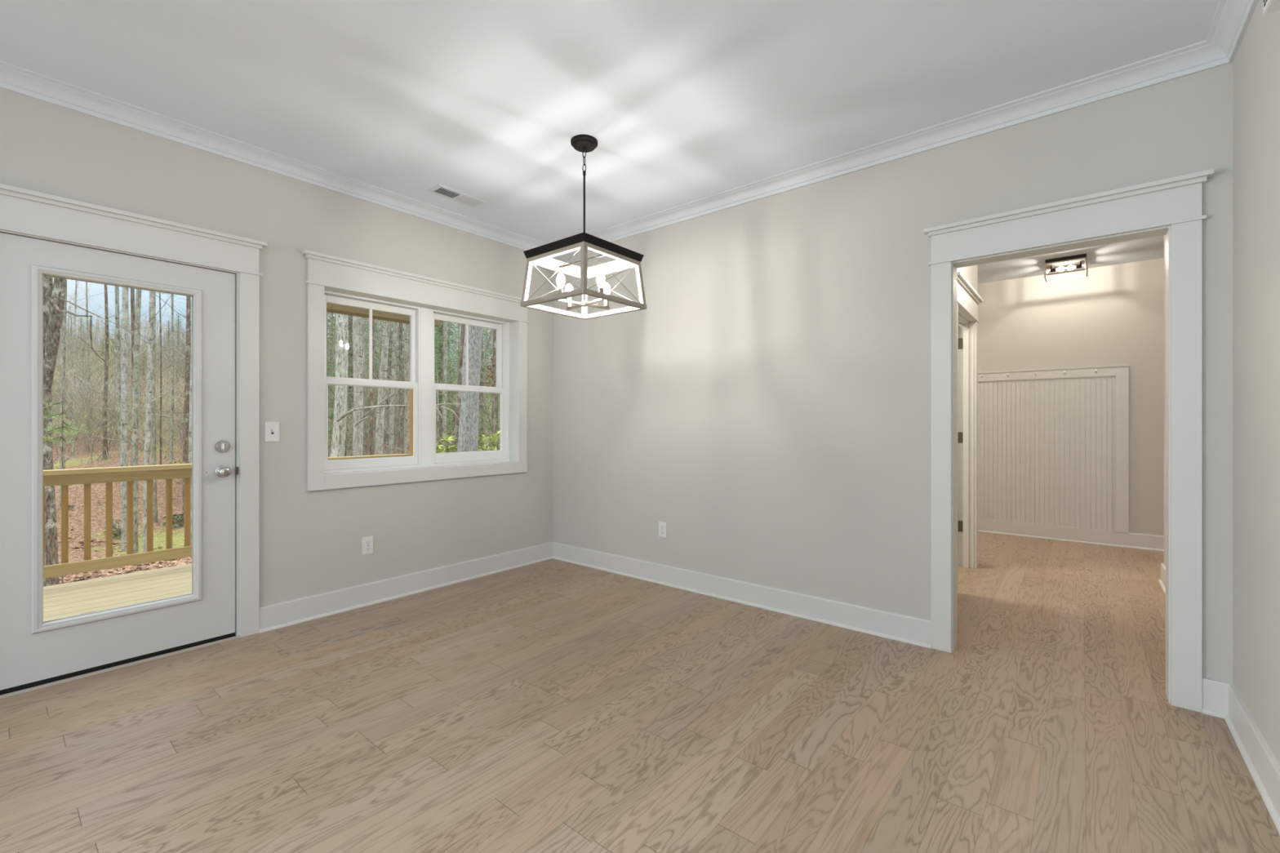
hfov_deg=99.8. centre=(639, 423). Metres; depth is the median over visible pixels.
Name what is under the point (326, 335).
pine tree
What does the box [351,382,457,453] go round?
brush
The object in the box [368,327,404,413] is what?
pine tree
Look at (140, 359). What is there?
brush
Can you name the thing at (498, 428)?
tree
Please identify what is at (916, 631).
baseboard
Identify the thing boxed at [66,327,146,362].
brush
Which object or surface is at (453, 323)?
pine tree
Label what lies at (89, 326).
brush
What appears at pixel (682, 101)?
ceiling
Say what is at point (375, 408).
brush
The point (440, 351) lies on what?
tree
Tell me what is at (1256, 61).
wall
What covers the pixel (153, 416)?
tree
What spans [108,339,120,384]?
pine tree
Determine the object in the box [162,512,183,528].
shrub
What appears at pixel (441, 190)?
ceiling vent
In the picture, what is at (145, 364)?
brush
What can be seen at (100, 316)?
brush
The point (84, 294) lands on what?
bare tree
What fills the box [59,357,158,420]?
brush
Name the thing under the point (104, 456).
tree
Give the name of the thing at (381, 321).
tree
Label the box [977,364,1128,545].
panel
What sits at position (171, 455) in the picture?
tree
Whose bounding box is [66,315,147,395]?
brush
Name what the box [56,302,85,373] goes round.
bare tree
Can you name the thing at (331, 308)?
beam
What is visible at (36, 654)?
door
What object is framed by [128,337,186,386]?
brush
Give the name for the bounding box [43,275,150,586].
tree
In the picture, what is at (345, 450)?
tree
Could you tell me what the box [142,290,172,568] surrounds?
tree
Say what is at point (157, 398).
brush
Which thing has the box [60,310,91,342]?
bare tree
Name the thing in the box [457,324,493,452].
tree
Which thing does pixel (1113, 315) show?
wall
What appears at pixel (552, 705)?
floor
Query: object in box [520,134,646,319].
pendant light
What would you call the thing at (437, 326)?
tree
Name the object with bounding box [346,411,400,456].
brush
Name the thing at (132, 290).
tree
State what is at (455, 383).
brush
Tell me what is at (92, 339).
brush
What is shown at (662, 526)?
outlet
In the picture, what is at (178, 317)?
pine tree
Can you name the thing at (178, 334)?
brush
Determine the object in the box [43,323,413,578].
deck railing
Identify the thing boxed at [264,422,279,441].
light switch
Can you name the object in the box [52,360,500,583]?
ground
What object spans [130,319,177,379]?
brush
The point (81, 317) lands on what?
pine tree
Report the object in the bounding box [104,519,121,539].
shrub
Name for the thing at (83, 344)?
brush
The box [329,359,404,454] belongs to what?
brush
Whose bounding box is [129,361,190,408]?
brush
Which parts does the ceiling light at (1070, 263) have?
bulb, bulb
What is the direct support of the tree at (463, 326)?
on the ground
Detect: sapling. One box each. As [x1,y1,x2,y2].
[43,395,88,583]
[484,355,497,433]
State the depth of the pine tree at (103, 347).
31.42 m
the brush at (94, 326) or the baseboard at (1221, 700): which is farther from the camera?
the brush at (94, 326)
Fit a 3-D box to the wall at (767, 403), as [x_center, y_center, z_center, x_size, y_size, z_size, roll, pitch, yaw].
[2.772,-0.176,1.968,9.100,2.752,0.115,0,0,39]
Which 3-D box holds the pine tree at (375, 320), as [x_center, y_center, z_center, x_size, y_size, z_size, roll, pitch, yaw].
[-14.337,-4.600,30.482,4.053,8.276,3.942,0,0,-42]
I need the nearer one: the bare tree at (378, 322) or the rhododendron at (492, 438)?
the rhododendron at (492, 438)
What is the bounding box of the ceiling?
[0,0,1219,284]
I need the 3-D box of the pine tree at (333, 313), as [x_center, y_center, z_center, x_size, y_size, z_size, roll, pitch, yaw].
[-29.436,-7.321,51.667,3.493,7.333,3.591,0,0,-15]
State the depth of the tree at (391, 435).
14.47 m
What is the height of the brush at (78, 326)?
3.747 m
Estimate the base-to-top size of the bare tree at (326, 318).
6.449 m
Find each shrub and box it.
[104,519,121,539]
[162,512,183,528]
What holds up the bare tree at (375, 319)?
on the ground
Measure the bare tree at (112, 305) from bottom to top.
5.672 m
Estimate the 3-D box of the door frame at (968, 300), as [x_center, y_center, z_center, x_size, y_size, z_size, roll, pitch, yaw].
[2.157,0.083,4.406,0.972,2.235,1.087,0,0,39]
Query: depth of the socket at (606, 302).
3.05 m
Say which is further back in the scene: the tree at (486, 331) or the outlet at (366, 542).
the tree at (486, 331)
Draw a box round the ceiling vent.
[427,184,485,207]
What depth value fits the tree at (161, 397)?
15.99 m
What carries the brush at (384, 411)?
on the ground
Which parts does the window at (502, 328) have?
sash, sash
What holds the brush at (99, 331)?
on the ground
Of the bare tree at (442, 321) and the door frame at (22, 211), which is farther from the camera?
the bare tree at (442, 321)
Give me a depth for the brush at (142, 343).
26.96 m
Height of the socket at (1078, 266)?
0.060 m
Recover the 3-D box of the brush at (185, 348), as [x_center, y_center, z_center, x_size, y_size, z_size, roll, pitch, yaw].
[-27.618,-3.767,32.124,2.921,2.844,2.908,0,0,31]
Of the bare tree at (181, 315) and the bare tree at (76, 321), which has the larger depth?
the bare tree at (76, 321)
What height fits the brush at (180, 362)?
2.359 m
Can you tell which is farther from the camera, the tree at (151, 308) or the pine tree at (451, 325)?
the pine tree at (451, 325)
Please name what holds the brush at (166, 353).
on the ground
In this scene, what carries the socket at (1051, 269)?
attached to the ceiling light at (1070, 263)
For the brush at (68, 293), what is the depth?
24.55 m
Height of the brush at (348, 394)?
3.198 m
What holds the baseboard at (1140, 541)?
attached to the wall at (1113, 315)
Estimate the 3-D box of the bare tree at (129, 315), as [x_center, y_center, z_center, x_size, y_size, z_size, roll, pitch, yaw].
[-43.923,-7.396,47.289,2.989,5.712,2.478,0,0,-2]
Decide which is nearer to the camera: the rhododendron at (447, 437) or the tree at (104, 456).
the rhododendron at (447, 437)
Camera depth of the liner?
4.52 m
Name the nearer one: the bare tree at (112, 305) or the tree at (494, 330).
the tree at (494, 330)
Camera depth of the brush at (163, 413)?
16.03 m
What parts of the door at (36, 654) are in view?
glass frame, glass frame, knob, strike plate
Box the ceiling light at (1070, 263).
[1044,253,1088,282]
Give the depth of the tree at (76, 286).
16.98 m
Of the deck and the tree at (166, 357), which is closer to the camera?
the deck
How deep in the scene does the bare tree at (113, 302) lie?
45.55 m
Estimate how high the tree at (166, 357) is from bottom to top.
4.787 m
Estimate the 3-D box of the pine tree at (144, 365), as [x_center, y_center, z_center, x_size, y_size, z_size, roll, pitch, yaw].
[-26.994,-3.055,29.299,1.306,2.742,1.343,0,0,25]
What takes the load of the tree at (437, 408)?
on the ground
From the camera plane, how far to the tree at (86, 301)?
17.98 m
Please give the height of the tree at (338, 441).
10.037 m
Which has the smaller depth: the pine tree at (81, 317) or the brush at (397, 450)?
the brush at (397, 450)
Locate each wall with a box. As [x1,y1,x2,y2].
[0,88,552,607]
[552,62,1232,683]
[956,264,977,293]
[977,257,1164,536]
[1164,0,1279,764]
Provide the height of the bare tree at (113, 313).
5.089 m
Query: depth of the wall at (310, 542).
3.28 m
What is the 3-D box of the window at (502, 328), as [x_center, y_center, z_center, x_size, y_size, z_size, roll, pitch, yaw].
[-1.364,-0.263,4.327,0.075,1.180,0.712,0,0,39]
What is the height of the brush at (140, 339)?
4.653 m
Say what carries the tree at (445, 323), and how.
on the ground
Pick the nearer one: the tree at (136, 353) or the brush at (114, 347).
the tree at (136, 353)
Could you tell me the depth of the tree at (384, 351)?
11.94 m
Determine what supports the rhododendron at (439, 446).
on the ground
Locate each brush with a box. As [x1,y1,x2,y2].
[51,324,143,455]
[51,330,131,429]
[51,346,96,395]
[51,351,162,445]
[51,354,102,426]
[51,359,145,439]
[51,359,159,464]
[51,382,140,455]
[52,315,143,418]
[53,293,159,400]
[53,364,146,422]
[53,370,183,450]
[54,338,103,370]
[56,325,115,372]
[56,338,181,443]
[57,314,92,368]
[57,326,105,373]
[57,337,89,373]
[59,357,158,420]
[65,343,185,444]
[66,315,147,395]
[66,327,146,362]
[85,326,140,377]
[93,368,189,451]
[94,390,184,429]
[97,352,185,416]
[111,342,183,395]
[111,351,190,444]
[114,346,157,382]
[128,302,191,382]
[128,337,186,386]
[128,398,189,446]
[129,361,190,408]
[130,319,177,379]
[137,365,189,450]
[140,333,189,448]
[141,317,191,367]
[151,413,188,464]
[157,361,190,407]
[161,347,186,382]
[165,355,185,382]
[328,361,398,456]
[328,394,404,455]
[328,400,375,456]
[328,408,394,456]
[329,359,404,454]
[331,388,452,456]
[346,391,490,454]
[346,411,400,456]
[347,373,491,445]
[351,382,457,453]
[366,381,435,439]
[367,410,436,453]
[372,391,499,450]
[388,417,453,451]
[397,382,456,442]
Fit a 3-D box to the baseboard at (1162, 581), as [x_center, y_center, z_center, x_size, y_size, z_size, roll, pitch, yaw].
[3.272,1.129,3.165,0.148,0.141,2.298,0,0,39]
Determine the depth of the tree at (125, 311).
12.54 m
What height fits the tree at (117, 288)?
11.004 m
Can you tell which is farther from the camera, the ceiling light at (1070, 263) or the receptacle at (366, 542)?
the ceiling light at (1070, 263)
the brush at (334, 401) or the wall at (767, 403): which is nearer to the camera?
the wall at (767, 403)
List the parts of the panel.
peg rail, rail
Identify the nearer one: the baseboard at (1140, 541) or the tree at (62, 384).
the baseboard at (1140, 541)
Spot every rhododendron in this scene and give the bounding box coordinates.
[435,433,457,453]
[435,440,450,453]
[477,430,500,451]
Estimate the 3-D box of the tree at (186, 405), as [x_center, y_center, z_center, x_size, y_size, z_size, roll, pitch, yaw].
[-11.522,-2.716,14.594,4.107,11.001,3.593,0,0,-29]
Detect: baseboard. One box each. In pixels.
[258,542,930,648]
[977,529,1164,551]
[1158,563,1165,595]
[1202,677,1279,835]
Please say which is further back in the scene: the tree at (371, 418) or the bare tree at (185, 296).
the bare tree at (185, 296)
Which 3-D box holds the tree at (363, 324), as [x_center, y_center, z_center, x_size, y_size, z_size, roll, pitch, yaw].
[-10.073,-5.134,18.697,3.518,13.447,4.162,0,0,11]
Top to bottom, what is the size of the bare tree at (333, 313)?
9.331 m
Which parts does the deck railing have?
rail, rail, cap rail, post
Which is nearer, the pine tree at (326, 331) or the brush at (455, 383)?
the pine tree at (326, 331)
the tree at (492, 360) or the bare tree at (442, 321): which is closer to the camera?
the tree at (492, 360)
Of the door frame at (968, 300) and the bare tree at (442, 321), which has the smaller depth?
the door frame at (968, 300)
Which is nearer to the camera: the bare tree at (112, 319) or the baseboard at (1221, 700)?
the baseboard at (1221, 700)
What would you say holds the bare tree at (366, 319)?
on the ground
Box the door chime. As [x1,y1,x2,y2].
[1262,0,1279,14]
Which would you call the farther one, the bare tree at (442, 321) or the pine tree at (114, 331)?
the pine tree at (114, 331)
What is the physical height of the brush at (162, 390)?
2.162 m
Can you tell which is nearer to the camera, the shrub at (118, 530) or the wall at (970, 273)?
the wall at (970, 273)
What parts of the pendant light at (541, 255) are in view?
post, rail, rail, rail, rail, bulb, bulb, arm, arm, post, rod, post, arm, arm, bulb, bulb, rail, rail, rail, rail, post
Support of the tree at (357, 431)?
on the ground
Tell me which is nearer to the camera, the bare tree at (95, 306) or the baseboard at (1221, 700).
the baseboard at (1221, 700)
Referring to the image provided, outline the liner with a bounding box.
[324,286,517,475]
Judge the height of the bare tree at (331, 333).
8.290 m
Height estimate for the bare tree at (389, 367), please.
8.331 m
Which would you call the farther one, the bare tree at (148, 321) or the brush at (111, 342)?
the bare tree at (148, 321)
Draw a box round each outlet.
[361,536,373,555]
[658,521,666,537]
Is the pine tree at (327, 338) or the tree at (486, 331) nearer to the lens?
the tree at (486, 331)
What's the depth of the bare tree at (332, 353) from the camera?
26.01 m
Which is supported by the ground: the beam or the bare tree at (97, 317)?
the bare tree at (97, 317)
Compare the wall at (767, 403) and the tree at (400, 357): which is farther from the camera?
the tree at (400, 357)
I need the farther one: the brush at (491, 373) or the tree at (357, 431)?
the brush at (491, 373)
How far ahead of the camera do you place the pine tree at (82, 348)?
25.39 m
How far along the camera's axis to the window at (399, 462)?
3.93 m
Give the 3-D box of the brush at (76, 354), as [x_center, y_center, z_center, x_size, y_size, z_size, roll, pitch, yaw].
[-21.757,-1.394,20.003,3.290,3.086,2.941,0,0,21]
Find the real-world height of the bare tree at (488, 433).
5.574 m
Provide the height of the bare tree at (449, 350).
7.481 m
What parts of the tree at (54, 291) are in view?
fork stem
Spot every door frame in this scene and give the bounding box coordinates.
[0,183,266,637]
[923,168,1213,712]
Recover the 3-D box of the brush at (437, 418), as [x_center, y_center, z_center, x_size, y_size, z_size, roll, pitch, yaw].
[-7.541,0.351,19.518,3.388,3.313,3.403,0,0,-3]
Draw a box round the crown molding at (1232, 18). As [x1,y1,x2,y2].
[0,0,1258,258]
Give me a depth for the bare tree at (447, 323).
28.76 m
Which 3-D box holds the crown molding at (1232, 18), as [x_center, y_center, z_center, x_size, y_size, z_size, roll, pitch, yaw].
[-1.407,-1.510,0.800,4.130,0.084,7.000,0,0,39]
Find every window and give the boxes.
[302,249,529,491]
[324,290,431,473]
[431,309,509,466]
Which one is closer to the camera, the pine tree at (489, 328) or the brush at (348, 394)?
the brush at (348, 394)
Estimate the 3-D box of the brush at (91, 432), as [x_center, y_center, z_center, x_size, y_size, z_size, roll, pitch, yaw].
[-18.053,-0.232,17.626,3.928,2.604,3.278,0,0,32]
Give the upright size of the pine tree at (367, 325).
10.191 m
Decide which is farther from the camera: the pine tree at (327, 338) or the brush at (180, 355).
the brush at (180, 355)
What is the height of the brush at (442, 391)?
4.223 m
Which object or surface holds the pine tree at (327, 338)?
on the ground
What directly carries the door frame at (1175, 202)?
attached to the wall at (767, 403)
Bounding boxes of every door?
[0,230,240,699]
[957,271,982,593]
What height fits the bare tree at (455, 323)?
7.471 m
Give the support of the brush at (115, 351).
on the ground
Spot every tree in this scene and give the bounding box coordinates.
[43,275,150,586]
[51,287,186,522]
[52,297,191,562]
[53,287,184,551]
[54,280,104,509]
[55,284,164,459]
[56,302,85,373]
[57,293,99,369]
[58,288,93,366]
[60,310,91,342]
[66,280,149,457]
[66,281,131,451]
[66,288,134,466]
[66,348,100,390]
[69,320,97,368]
[75,317,87,354]
[77,306,115,351]
[77,312,113,346]
[80,316,113,374]
[90,331,121,384]
[92,338,110,377]
[93,319,114,355]
[101,292,191,464]
[105,293,190,464]
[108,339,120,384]
[109,305,130,349]
[110,315,191,435]
[110,330,121,364]
[111,302,145,353]
[112,320,159,378]
[115,285,185,488]
[119,294,191,527]
[120,300,165,378]
[126,288,191,553]
[128,315,148,346]
[138,342,155,386]
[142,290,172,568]
[144,321,180,382]
[159,366,190,490]
[161,314,191,359]
[161,320,178,361]
[162,333,191,382]
[164,313,185,364]
[165,329,191,386]
[168,296,191,354]
[180,343,185,382]
[326,311,368,411]
[326,311,378,404]
[326,312,335,402]
[326,313,367,403]
[326,314,399,454]
[326,315,367,455]
[326,315,377,449]
[326,316,404,455]
[326,316,408,453]
[326,318,369,432]
[326,331,353,457]
[326,333,353,412]
[326,334,352,456]
[326,343,350,456]
[327,312,335,372]
[327,318,447,455]
[329,313,408,457]
[347,315,408,456]
[347,320,404,439]
[360,319,455,453]
[365,318,377,371]
[365,319,392,377]
[365,320,404,401]
[366,319,453,453]
[366,320,404,441]
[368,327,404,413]
[374,320,390,455]
[376,323,455,417]
[379,321,486,449]
[394,320,484,451]
[395,326,458,426]
[403,338,459,401]
[434,321,484,444]
[434,323,460,384]
[435,323,460,418]
[435,323,493,427]
[435,326,497,449]
[435,372,460,445]
[442,320,500,427]
[446,324,460,384]
[448,328,500,450]
[451,341,500,445]
[453,324,465,452]
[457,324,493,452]
[457,327,493,399]
[477,366,500,450]
[483,328,500,395]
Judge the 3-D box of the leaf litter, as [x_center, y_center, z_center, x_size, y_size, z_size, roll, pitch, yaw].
[-9.091,2.732,9.872,11.782,1.089,2.714,0,0,42]
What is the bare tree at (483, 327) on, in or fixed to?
on the ground
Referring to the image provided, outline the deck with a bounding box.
[43,563,191,621]
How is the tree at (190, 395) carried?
on the ground
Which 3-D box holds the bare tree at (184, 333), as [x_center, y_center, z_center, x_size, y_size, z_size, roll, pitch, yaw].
[-28.198,-3.989,32.839,1.475,3.882,2.052,0,0,-3]
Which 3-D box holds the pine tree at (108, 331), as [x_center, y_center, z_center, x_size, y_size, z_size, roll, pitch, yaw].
[-27.552,-3.268,27.867,1.540,3.234,1.584,0,0,27]
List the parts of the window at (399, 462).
sash, sash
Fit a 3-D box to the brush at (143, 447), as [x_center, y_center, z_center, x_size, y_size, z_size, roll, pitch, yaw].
[-16.228,-0.445,17.830,2.968,2.784,2.654,0,0,-3]
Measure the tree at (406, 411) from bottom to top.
12.002 m
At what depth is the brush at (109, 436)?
18.15 m
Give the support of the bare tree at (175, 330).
on the ground
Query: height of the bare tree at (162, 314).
5.932 m
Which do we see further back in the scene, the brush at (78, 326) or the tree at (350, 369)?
the brush at (78, 326)
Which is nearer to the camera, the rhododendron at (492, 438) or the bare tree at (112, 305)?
the rhododendron at (492, 438)
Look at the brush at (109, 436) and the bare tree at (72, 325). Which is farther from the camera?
the bare tree at (72, 325)
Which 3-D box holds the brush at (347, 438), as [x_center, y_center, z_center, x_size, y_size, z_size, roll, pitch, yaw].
[-9.852,-0.548,17.810,3.985,4.748,4.752,0,0,-28]
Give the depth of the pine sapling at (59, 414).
6.61 m
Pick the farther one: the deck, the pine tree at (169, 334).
the pine tree at (169, 334)
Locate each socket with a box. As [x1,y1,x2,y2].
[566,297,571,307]
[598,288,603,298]
[604,299,608,306]
[1050,266,1055,272]
[1075,261,1081,268]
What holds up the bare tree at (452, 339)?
on the ground
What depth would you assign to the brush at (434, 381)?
23.56 m
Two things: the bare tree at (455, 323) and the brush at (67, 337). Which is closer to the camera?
the bare tree at (455, 323)
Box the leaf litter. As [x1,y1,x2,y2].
[57,528,191,584]
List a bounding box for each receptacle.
[364,540,370,545]
[364,546,370,551]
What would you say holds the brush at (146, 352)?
on the ground
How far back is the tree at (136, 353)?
12.17 m
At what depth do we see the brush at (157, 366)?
18.59 m
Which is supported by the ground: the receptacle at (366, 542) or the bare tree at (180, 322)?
the bare tree at (180, 322)
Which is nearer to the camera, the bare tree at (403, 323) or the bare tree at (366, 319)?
the bare tree at (403, 323)
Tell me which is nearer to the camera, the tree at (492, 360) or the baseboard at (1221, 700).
the baseboard at (1221, 700)
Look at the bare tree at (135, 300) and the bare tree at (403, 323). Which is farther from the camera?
the bare tree at (135, 300)
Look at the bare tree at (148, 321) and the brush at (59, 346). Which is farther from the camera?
the bare tree at (148, 321)
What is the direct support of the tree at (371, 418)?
on the ground
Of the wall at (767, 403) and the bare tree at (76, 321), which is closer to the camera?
the wall at (767, 403)
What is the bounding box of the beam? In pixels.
[326,302,440,327]
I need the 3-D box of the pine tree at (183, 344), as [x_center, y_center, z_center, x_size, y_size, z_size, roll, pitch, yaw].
[-31.407,-4.006,36.993,1.223,3.110,1.196,0,0,-24]
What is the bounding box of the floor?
[0,531,1279,852]

